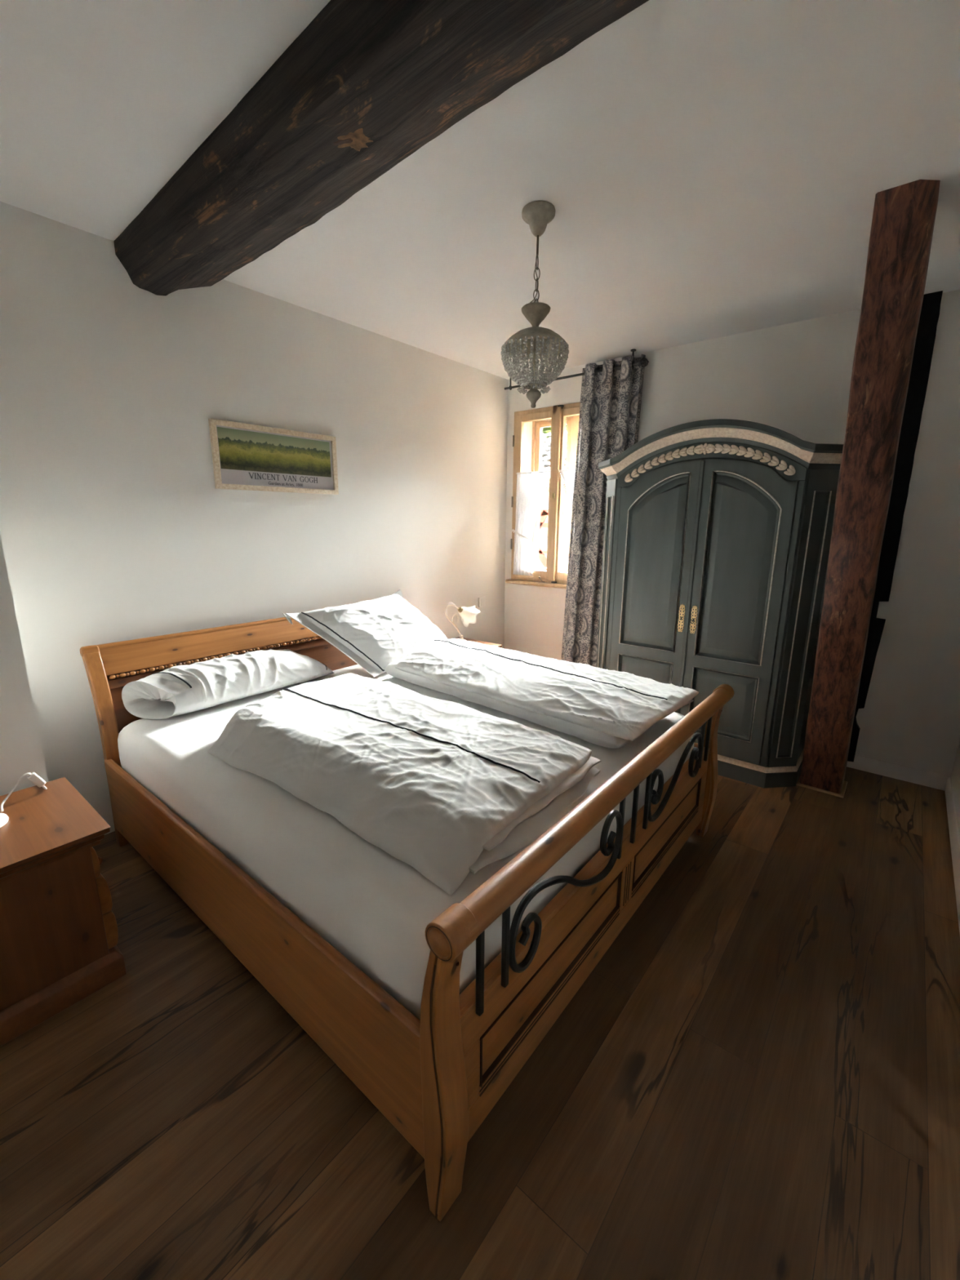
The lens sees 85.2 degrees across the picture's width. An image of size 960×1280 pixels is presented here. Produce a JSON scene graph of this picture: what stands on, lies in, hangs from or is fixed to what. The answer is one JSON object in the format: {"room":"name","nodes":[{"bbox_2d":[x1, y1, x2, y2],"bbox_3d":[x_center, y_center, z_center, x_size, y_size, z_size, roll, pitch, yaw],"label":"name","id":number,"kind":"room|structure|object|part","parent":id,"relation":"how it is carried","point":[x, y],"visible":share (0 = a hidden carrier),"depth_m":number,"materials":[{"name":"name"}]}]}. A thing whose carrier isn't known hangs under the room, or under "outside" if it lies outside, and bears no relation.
{"room":"bedroom","nodes":[
{"label":"bedroom","id":0,"kind":"room"},
{"bbox_2d":[0,536,48,795],"bbox_3d":[-2.409,-0.108,1.176,0.460,2.655,1.962,11,16,38],"label":"wall pier","id":1,"kind":"object","parent":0,"point":[21,753],"depth_m":1.84,"materials":[{"name":"white paint"}]},
{"bbox_2d":[0,201,508,835],"bbox_3d":[-1.516,-0.462,2.749,0.200,2.655,5.990,11,16,38],"label":"wall","id":2,"kind":"structure","parent":0,"point":[115,524],"depth_m":2.59,"materials":[{"name":"white paint"}]},
{"bbox_2d":[208,417,338,494],"bbox_3d":[-1.120,-1.007,2.930,0.027,0.338,0.744,11,16,38],"label":"framed picture","id":3,"kind":"object","parent":2,"relation":"attached to","point":[246,456],"visible":1,"depth_m":2.89,"materials":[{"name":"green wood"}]},
{"bbox_2d":[217,426,331,477],"bbox_3d":[-1.124,-1.040,2.922,0.002,0.203,0.670,11,16,38],"label":"print","id":4,"kind":"object","parent":3,"relation":"attached to","point":[251,451],"depth_m":2.89},
{"bbox_2d":[478,596,485,607],"bbox_3d":[0.019,-0.330,4.533,0.017,0.086,0.086,11,16,38],"label":"wall socket","id":5,"kind":"object","parent":2,"relation":"attached to","point":[482,601],"visible":1,"depth_m":4.52,"materials":[{"name":"white plastic"}]},
{"bbox_2d":[0,766,959,1279],"bbox_3d":[-0.210,1.153,2.016,3.597,0.150,5.990,11,16,38],"label":"floor","id":6,"kind":"structure","parent":0,"point":[757,1077],"depth_m":1.36,"materials":[{"name":"brown wood"}]},
{"bbox_2d":[0,777,126,1046],"bbox_3d":[-1.504,0.857,1.703,0.514,0.550,0.471,11,16,38],"label":"nightstand","id":7,"kind":"object","parent":6,"relation":"on","point":[59,932],"visible":1,"depth_m":1.60,"materials":[{"name":"brown wood"}]},
{"bbox_2d":[0,813,8,827],"bbox_3d":[-1.562,0.419,1.615,0.170,0.342,0.310,-6,14,-24],"label":"table lamp","id":8,"kind":"object","parent":7,"relation":"on","point":[4,819],"visible":1,"depth_m":1.66,"materials":[{"name":"beige ceramic"}]},
{"bbox_2d":[0,772,47,812],"bbox_3d":[-1.571,0.769,1.869,0.086,0.638,0.218,-1,13,-8],"label":"lamp cord","id":9,"kind":"object","parent":7,"relation":"on","point":[33,777],"visible":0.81,"depth_m":1.81,"materials":[{"name":"white plastic"}]},
{"bbox_2d":[26,772,45,787],"bbox_3d":[-1.549,0.489,1.822,0.018,0.058,0.045,11,16,38],"label":"switch","id":10,"kind":"object","parent":9,"relation":"attached to","point":[33,777],"depth_m":1.82,"materials":[{"name":"white plastic"}]},
{"bbox_3d":[-1.394,0.677,1.798,0.435,0.111,0.018,11,16,38],"label":"drawer","id":11,"kind":"part","parent":7,"relation":"part of","materials":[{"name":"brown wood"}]},
{"bbox_3d":[-1.366,0.792,1.861,0.032,0.032,0.031,11,16,38],"label":"knob","id":12,"kind":"part","parent":7,"relation":"part of","materials":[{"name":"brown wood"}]},
{"bbox_3d":[-1.390,0.799,1.832,0.435,0.132,0.034,11,16,38],"label":"drawer","id":13,"kind":"part","parent":7,"relation":"part of","materials":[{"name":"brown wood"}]},
{"bbox_3d":[-1.390,0.930,1.863,0.435,0.130,0.036,11,16,38],"label":"drawer","id":14,"kind":"part","parent":7,"relation":"part of","materials":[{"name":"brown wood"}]},
{"bbox_2d":[80,599,733,1221],"bbox_3d":[-0.303,0.493,2.427,2.250,0.951,1.952,11,16,38],"label":"bed","id":15,"kind":"object","parent":6,"relation":"on","point":[436,1077],"visible":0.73,"depth_m":1.45,"materials":[{"name":"brown wood"}]},
{"bbox_3d":[-1.692,0.508,2.382,0.141,0.925,0.060,11,16,38],"label":"head post","id":16,"kind":"part","parent":15,"relation":"part of","materials":[{"name":"brown wood"}]},
{"bbox_3d":[-1.126,-0.062,3.010,0.082,0.132,1.798,11,16,38],"label":"head rail","id":17,"kind":"part","parent":15,"relation":"part of","materials":[{"name":"brown wood"}]},
{"bbox_3d":[-1.089,0.018,3.002,0.019,0.019,1.784,11,16,38],"label":"bead moulding","id":18,"kind":"part","parent":15,"relation":"part of","materials":[{"name":"brown wood"}]},
{"bbox_3d":[-1.098,0.048,3.010,0.033,0.040,1.798,11,16,38],"label":"head moulding","id":19,"kind":"part","parent":15,"relation":"part of","materials":[{"name":"brown wood"}]},
{"bbox_3d":[-1.108,0.314,3.079,0.098,0.800,1.798,11,16,38],"label":"head panel","id":20,"kind":"part","parent":15,"relation":"part of","materials":[{"name":"brown wood"}]},
{"bbox_3d":[-0.887,0.846,1.752,2.035,0.347,0.028,11,16,38],"label":"rail","id":21,"kind":"part","parent":15,"relation":"part of","materials":[{"name":"brown wood"}]},
{"bbox_2d":[117,664,694,1020],"bbox_3d":[-0.300,0.507,2.424,2.000,0.322,1.831,11,16,38],"label":"mattress","id":22,"kind":"object","parent":15,"relation":"on","point":[373,907],"visible":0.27,"depth_m":1.53,"materials":[{"name":"white fabric"}]},
{"bbox_2d":[121,648,333,719],"bbox_3d":[-1.196,0.174,2.645,0.284,0.215,1.012,10,16,36],"label":"pillow","id":23,"kind":"object","parent":22,"relation":"on","point":[179,690],"visible":1,"depth_m":2.43,"materials":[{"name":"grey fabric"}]},
{"bbox_2d":[282,589,447,676],"bbox_3d":[-0.607,-0.057,3.181,0.439,0.407,1.046,11,16,38],"label":"pillow","id":24,"kind":"object","parent":22,"relation":"on","point":[376,633],"visible":0.89,"depth_m":3.04,"materials":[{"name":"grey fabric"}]},
{"bbox_2d":[207,673,601,894],"bbox_3d":[-0.345,0.369,1.960,1.529,0.151,0.872,11,16,38],"label":"duvet","id":25,"kind":"object","parent":22,"relation":"on","point":[449,790],"visible":1,"depth_m":1.67,"materials":[{"name":"grey fabric"}]},
{"bbox_2d":[383,638,698,748],"bbox_3d":[0.181,0.195,2.645,1.637,0.189,0.642,12,17,41],"label":"duvet","id":26,"kind":"object","parent":22,"relation":"on","point":[601,707],"visible":1,"depth_m":2.34,"materials":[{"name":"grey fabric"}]},
{"bbox_3d":[-0.065,0.896,1.086,0.099,0.767,0.072,11,16,38],"label":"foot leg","id":27,"kind":"part","parent":15,"relation":"part of","materials":[{"name":"brown wood"}]},
{"bbox_3d":[0.236,0.924,1.499,0.013,0.172,0.768,11,16,38],"label":"panel moulding","id":28,"kind":"part","parent":15,"relation":"part of","materials":[{"name":"brown wood"}]},
{"bbox_3d":[0.497,0.841,1.830,0.040,0.380,1.806,11,16,38],"label":"foot panel","id":29,"kind":"part","parent":15,"relation":"part of","materials":[{"name":"brown wood"}]},
{"bbox_3d":[0.536,0.404,1.699,0.069,0.070,1.826,11,16,38],"label":"foot rail","id":30,"kind":"part","parent":15,"relation":"part of","materials":[{"name":"brown wood"}]},
{"bbox_3d":[0.780,0.779,2.149,0.013,0.172,0.759,11,16,38],"label":"panel moulding","id":31,"kind":"part","parent":15,"relation":"part of","materials":[{"name":"brown wood"}]},
{"bbox_3d":[1.109,0.583,2.486,0.099,0.767,0.072,11,16,38],"label":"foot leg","id":32,"kind":"part","parent":15,"relation":"part of","materials":[{"name":"brown wood"}]},
{"bbox_2d":[451,636,502,647],"bbox_3d":[-0.156,0.318,4.094,0.471,0.550,0.514,11,16,38],"label":"nightstand","id":33,"kind":"object","parent":6,"relation":"on","point":[458,637],"visible":0.06,"depth_m":4.18,"materials":[{"name":"brown wood"}]},
{"bbox_2d":[444,601,479,640],"bbox_3d":[-0.200,-0.139,4.091,0.378,0.342,0.174,-6,15,-28],"label":"table lamp","id":34,"kind":"object","parent":33,"relation":"on","point":[468,615],"visible":0.88,"depth_m":4.08,"materials":[{"name":"beige ceramic"}]},
{"bbox_3d":[-0.204,-0.143,4.037,0.172,0.271,0.016,-11,17,-41],"label":"stem","id":35,"kind":"part","parent":34,"relation":"part of","materials":[{"name":"beige ceramic"}]},
{"bbox_2d":[457,607,462,612],"bbox_3d":[-0.155,-0.234,4.062,0.045,0.045,0.042,-11,17,-41],"label":"socket","id":36,"kind":"object","parent":34,"relation":"attached to","point":[460,609],"depth_m":4.05,"materials":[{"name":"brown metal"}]},
{"bbox_3d":[-0.098,-0.186,4.127,0.161,0.165,0.170,-11,17,-41],"label":"lamp shade","id":37,"kind":"part","parent":34,"relation":"part of","materials":[{"name":"white glass"}]},
{"bbox_2d":[595,418,843,788],"bbox_3d":[1.389,-0.251,3.279,1.416,2.043,0.547,11,16,38],"label":"wardrobe","id":38,"kind":"object","parent":6,"relation":"on","point":[717,532],"visible":0.97,"depth_m":2.98,"materials":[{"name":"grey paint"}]},
{"bbox_3d":[1.063,0.305,3.393,0.350,0.380,0.015,11,16,38],"label":"panel","id":39,"kind":"part","parent":38,"relation":"part of","materials":[{"name":"blue paint"}]},
{"bbox_3d":[1.068,-0.470,3.215,0.350,1.050,0.015,11,16,38],"label":"panel","id":40,"kind":"part","parent":38,"relation":"part of","materials":[{"name":"blue paint"}]},
{"bbox_3d":[1.066,-0.218,3.273,0.474,1.707,0.022,11,16,38],"label":"door","id":41,"kind":"part","parent":38,"relation":"part of","materials":[{"name":"blue paint"}]},
{"bbox_3d":[1.395,-1.146,3.074,1.416,0.207,0.547,11,16,38],"label":"cornice","id":42,"kind":"part","parent":38,"relation":"part of","materials":[{"name":"beige paint"}]},
{"bbox_3d":[1.411,-1.072,3.112,1.308,0.194,0.493,11,16,38],"label":"cornice bed mould","id":43,"kind":"part","parent":38,"relation":"part of","materials":[{"name":"blue paint"}]},
{"bbox_3d":[1.436,0.375,3.096,0.350,0.380,0.015,11,16,38],"label":"panel","id":44,"kind":"part","parent":38,"relation":"part of","materials":[{"name":"blue paint"}]},
{"bbox_3d":[1.441,-0.400,2.918,0.350,1.050,0.015,11,16,38],"label":"panel","id":45,"kind":"part","parent":38,"relation":"part of","materials":[{"name":"blue paint"}]},
{"bbox_3d":[1.440,-0.147,2.976,0.474,1.707,0.022,11,16,38],"label":"door","id":46,"kind":"part","parent":38,"relation":"part of","materials":[{"name":"blue paint"}]},
{"bbox_2d":[796,179,940,798],"bbox_3d":[1.780,-0.382,2.490,0.235,2.655,0.975,11,16,38],"label":"timber post","id":47,"kind":"object","parent":6,"relation":"on","point":[904,215],"visible":0.99,"depth_m":2.22,"materials":[{"name":"brown wood"}]},
{"bbox_2d":[0,0,959,379],"bbox_3d":[-0.193,-1.606,1.384,3.597,0.200,5.990,11,16,38],"label":"ceiling","id":48,"kind":"structure","parent":0,"point":[708,169],"depth_m":1.72,"materials":[{"name":"paint"}]},
{"bbox_2d":[113,0,648,295],"bbox_3d":[-0.245,-1.437,1.417,3.225,0.184,0.459,11,16,38],"label":"ceiling beam","id":49,"kind":"structure","parent":48,"relation":"attached to","point":[366,85],"depth_m":1.38,"materials":[{"name":"brown wood"}]},
{"bbox_2d":[500,200,568,408],"bbox_3d":[0.221,-1.297,2.067,0.274,0.702,0.273,6,14,24],"label":"pendant lamp","id":50,"kind":"object","parent":48,"relation":"hanging from","point":[535,343],"visible":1,"depth_m":2.03,"materials":[{"name":"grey glass"}]},
{"bbox_3d":[0.220,-1.135,2.105,0.011,0.195,0.012,11,16,38],"label":"stem","id":51,"kind":"part","parent":50,"relation":"part of","materials":[{"name":"grey metal"}]},
{"bbox_3d":[0.223,-1.526,2.015,0.009,0.067,0.009,11,16,38],"label":"rod","id":52,"kind":"part","parent":50,"relation":"part of","materials":[{"name":"grey metal"}]},
{"bbox_2d":[504,348,648,390],"bbox_3d":[0.677,-2.014,3.915,1.219,0.124,0.058,11,16,38],"label":"curtain rod","id":53,"kind":"object","parent":48,"relation":"attached to","point":[633,350],"visible":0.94,"depth_m":3.79,"materials":[{"name":"black metal"}]},
{"bbox_3d":[0.647,-1.987,3.946,1.144,0.017,0.017,11,16,38],"label":"rod","id":54,"kind":"part","parent":53,"relation":"part of","materials":[{"name":"black metal"}]},
{"bbox_2d":[561,354,645,666],"bbox_3d":[0.894,-0.727,4.026,0.581,2.592,0.084,11,16,38],"label":"curtain","id":55,"kind":"object","parent":53,"relation":"hanging from","point":[611,399],"visible":0.62,"depth_m":3.95,"materials":[{"name":"grey fabric"}]},
{"bbox_2d":[503,289,959,776],"bbox_3d":[1.658,-0.675,3.768,3.397,2.655,0.360,11,16,38],"label":"wall","id":56,"kind":"structure","parent":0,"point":[794,379],"depth_m":3.06,"materials":[{"name":"white paint"}]},
{"bbox_2d":[505,402,580,589],"bbox_3d":[0.713,-1.170,4.363,0.965,1.443,0.360,11,16,38],"label":"window","id":57,"kind":"structure","parent":56,"relation":"attached to","point":[529,424],"depth_m":4.38,"materials":[{"name":"brown wood"}]},
{"bbox_2d":[511,470,551,576],"bbox_3d":[0.428,-0.981,4.440,0.372,0.875,0.033,11,16,38],"label":"cafe curtain","id":58,"kind":"object","parent":57,"relation":"hanging from","point":[531,486],"visible":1,"depth_m":4.46,"materials":[{"name":"white fabric"}]},
{"bbox_3d":[0.442,-1.394,4.343,0.338,0.008,0.008,11,16,38],"label":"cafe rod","id":59,"kind":"part","parent":58,"relation":"part of","materials":[{"name":"white plastic"}]},
{"bbox_3d":[0.505,-0.968,4.386,0.181,0.875,0.020,10,16,36],"label":"bobble trim","id":60,"kind":"part","parent":58,"relation":"part of","materials":[{"name":"white fabric"}]},
{"bbox_3d":[0.619,-0.460,4.414,0.965,0.036,0.057,11,16,38],"label":"sill","id":61,"kind":"part","parent":57,"relation":"part of","materials":[{"name":"brown wood"}]},
{"bbox_3d":[0.635,-0.978,4.668,0.361,0.756,0.044,11,16,38],"label":"sash","id":62,"kind":"part","parent":57,"relation":"part of","materials":[{"name":"brown wood"}]},
{"bbox_3d":[0.639,-1.639,4.516,0.361,0.493,0.044,11,16,38],"label":"sash","id":63,"kind":"part","parent":57,"relation":"part of","materials":[{"name":"brown wood"}]},
{"bbox_3d":[0.806,-1.213,4.474,0.900,1.407,0.060,11,16,38],"label":"frame","id":64,"kind":"part","parent":57,"relation":"part of","materials":[{"name":"brown wood"}]},
{"bbox_2d":[558,468,575,505],"bbox_3d":[0.780,-0.914,4.160,0.406,0.875,0.033,11,16,38],"label":"cafe curtain","id":65,"kind":"object","parent":57,"relation":"hanging from","point":[568,475],"visible":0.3,"depth_m":4.15,"materials":[{"name":"white fabric"}]},
{"bbox_2d":[847,290,942,761],"bbox_3d":[2.292,-0.524,3.022,0.210,2.610,0.055,11,16,38],"label":"wall timber","id":66,"kind":"structure","parent":56,"relation":"attached to","point":[931,307],"depth_m":2.88,"materials":[{"name":"black wood"}]},
{"bbox_2d":[846,754,951,791],"bbox_3d":[1.546,0.610,3.902,2.962,0.088,0.014,11,16,38],"label":"baseboard","id":67,"kind":"structure","parent":56,"relation":"attached to","point":[939,781],"depth_m":3.12,"materials":[{"name":"white paint"}]},
{"bbox_2d":[951,739,959,839],"bbox_3d":[0.999,0.064,0.520,0.200,2.655,5.630,11,16,38],"label":"wall","id":68,"kind":"structure","parent":0,"point":[955,776],"depth_m":2.76,"materials":[{"name":"white paint"}]},
{"bbox_2d":[945,777,959,933],"bbox_3d":[0.967,1.284,0.943,0.014,0.088,5.416,11,16,38],"label":"baseboard","id":69,"kind":"structure","parent":68,"relation":"attached to","point":[950,805],"depth_m":2.44,"materials":[{"name":"white paint"}]},
{"label":"outside","id":70,"kind":"structure","parent":0,"visible":0},
{"bbox_3d":[5.482,-0.864,24.535,38.000,0.200,35.700,11,16,38],"label":"yard","id":71,"kind":"structure","parent":70,"visible":0},
{"bbox_2d":[537,431,567,568],"bbox_3d":[5.620,-1.017,10.065,22.400,6.559,5.335,11,16,38],"label":"house","id":72,"kind":"structure","parent":71,"relation":"on","point":[545,460],"depth_m":10.41,"materials":[{"name":"grey"}]},
{"bbox_2d":[542,425,567,438],"bbox_3d":[2.186,-5.354,20.841,4.611,10.160,4.676,11,16,38],"label":"leafy tree","id":73,"kind":"object","parent":71,"relation":"on","point":[545,430],"visible":0.02,"depth_m":18.51,"materials":[{"name":"green plant"}]}
]}

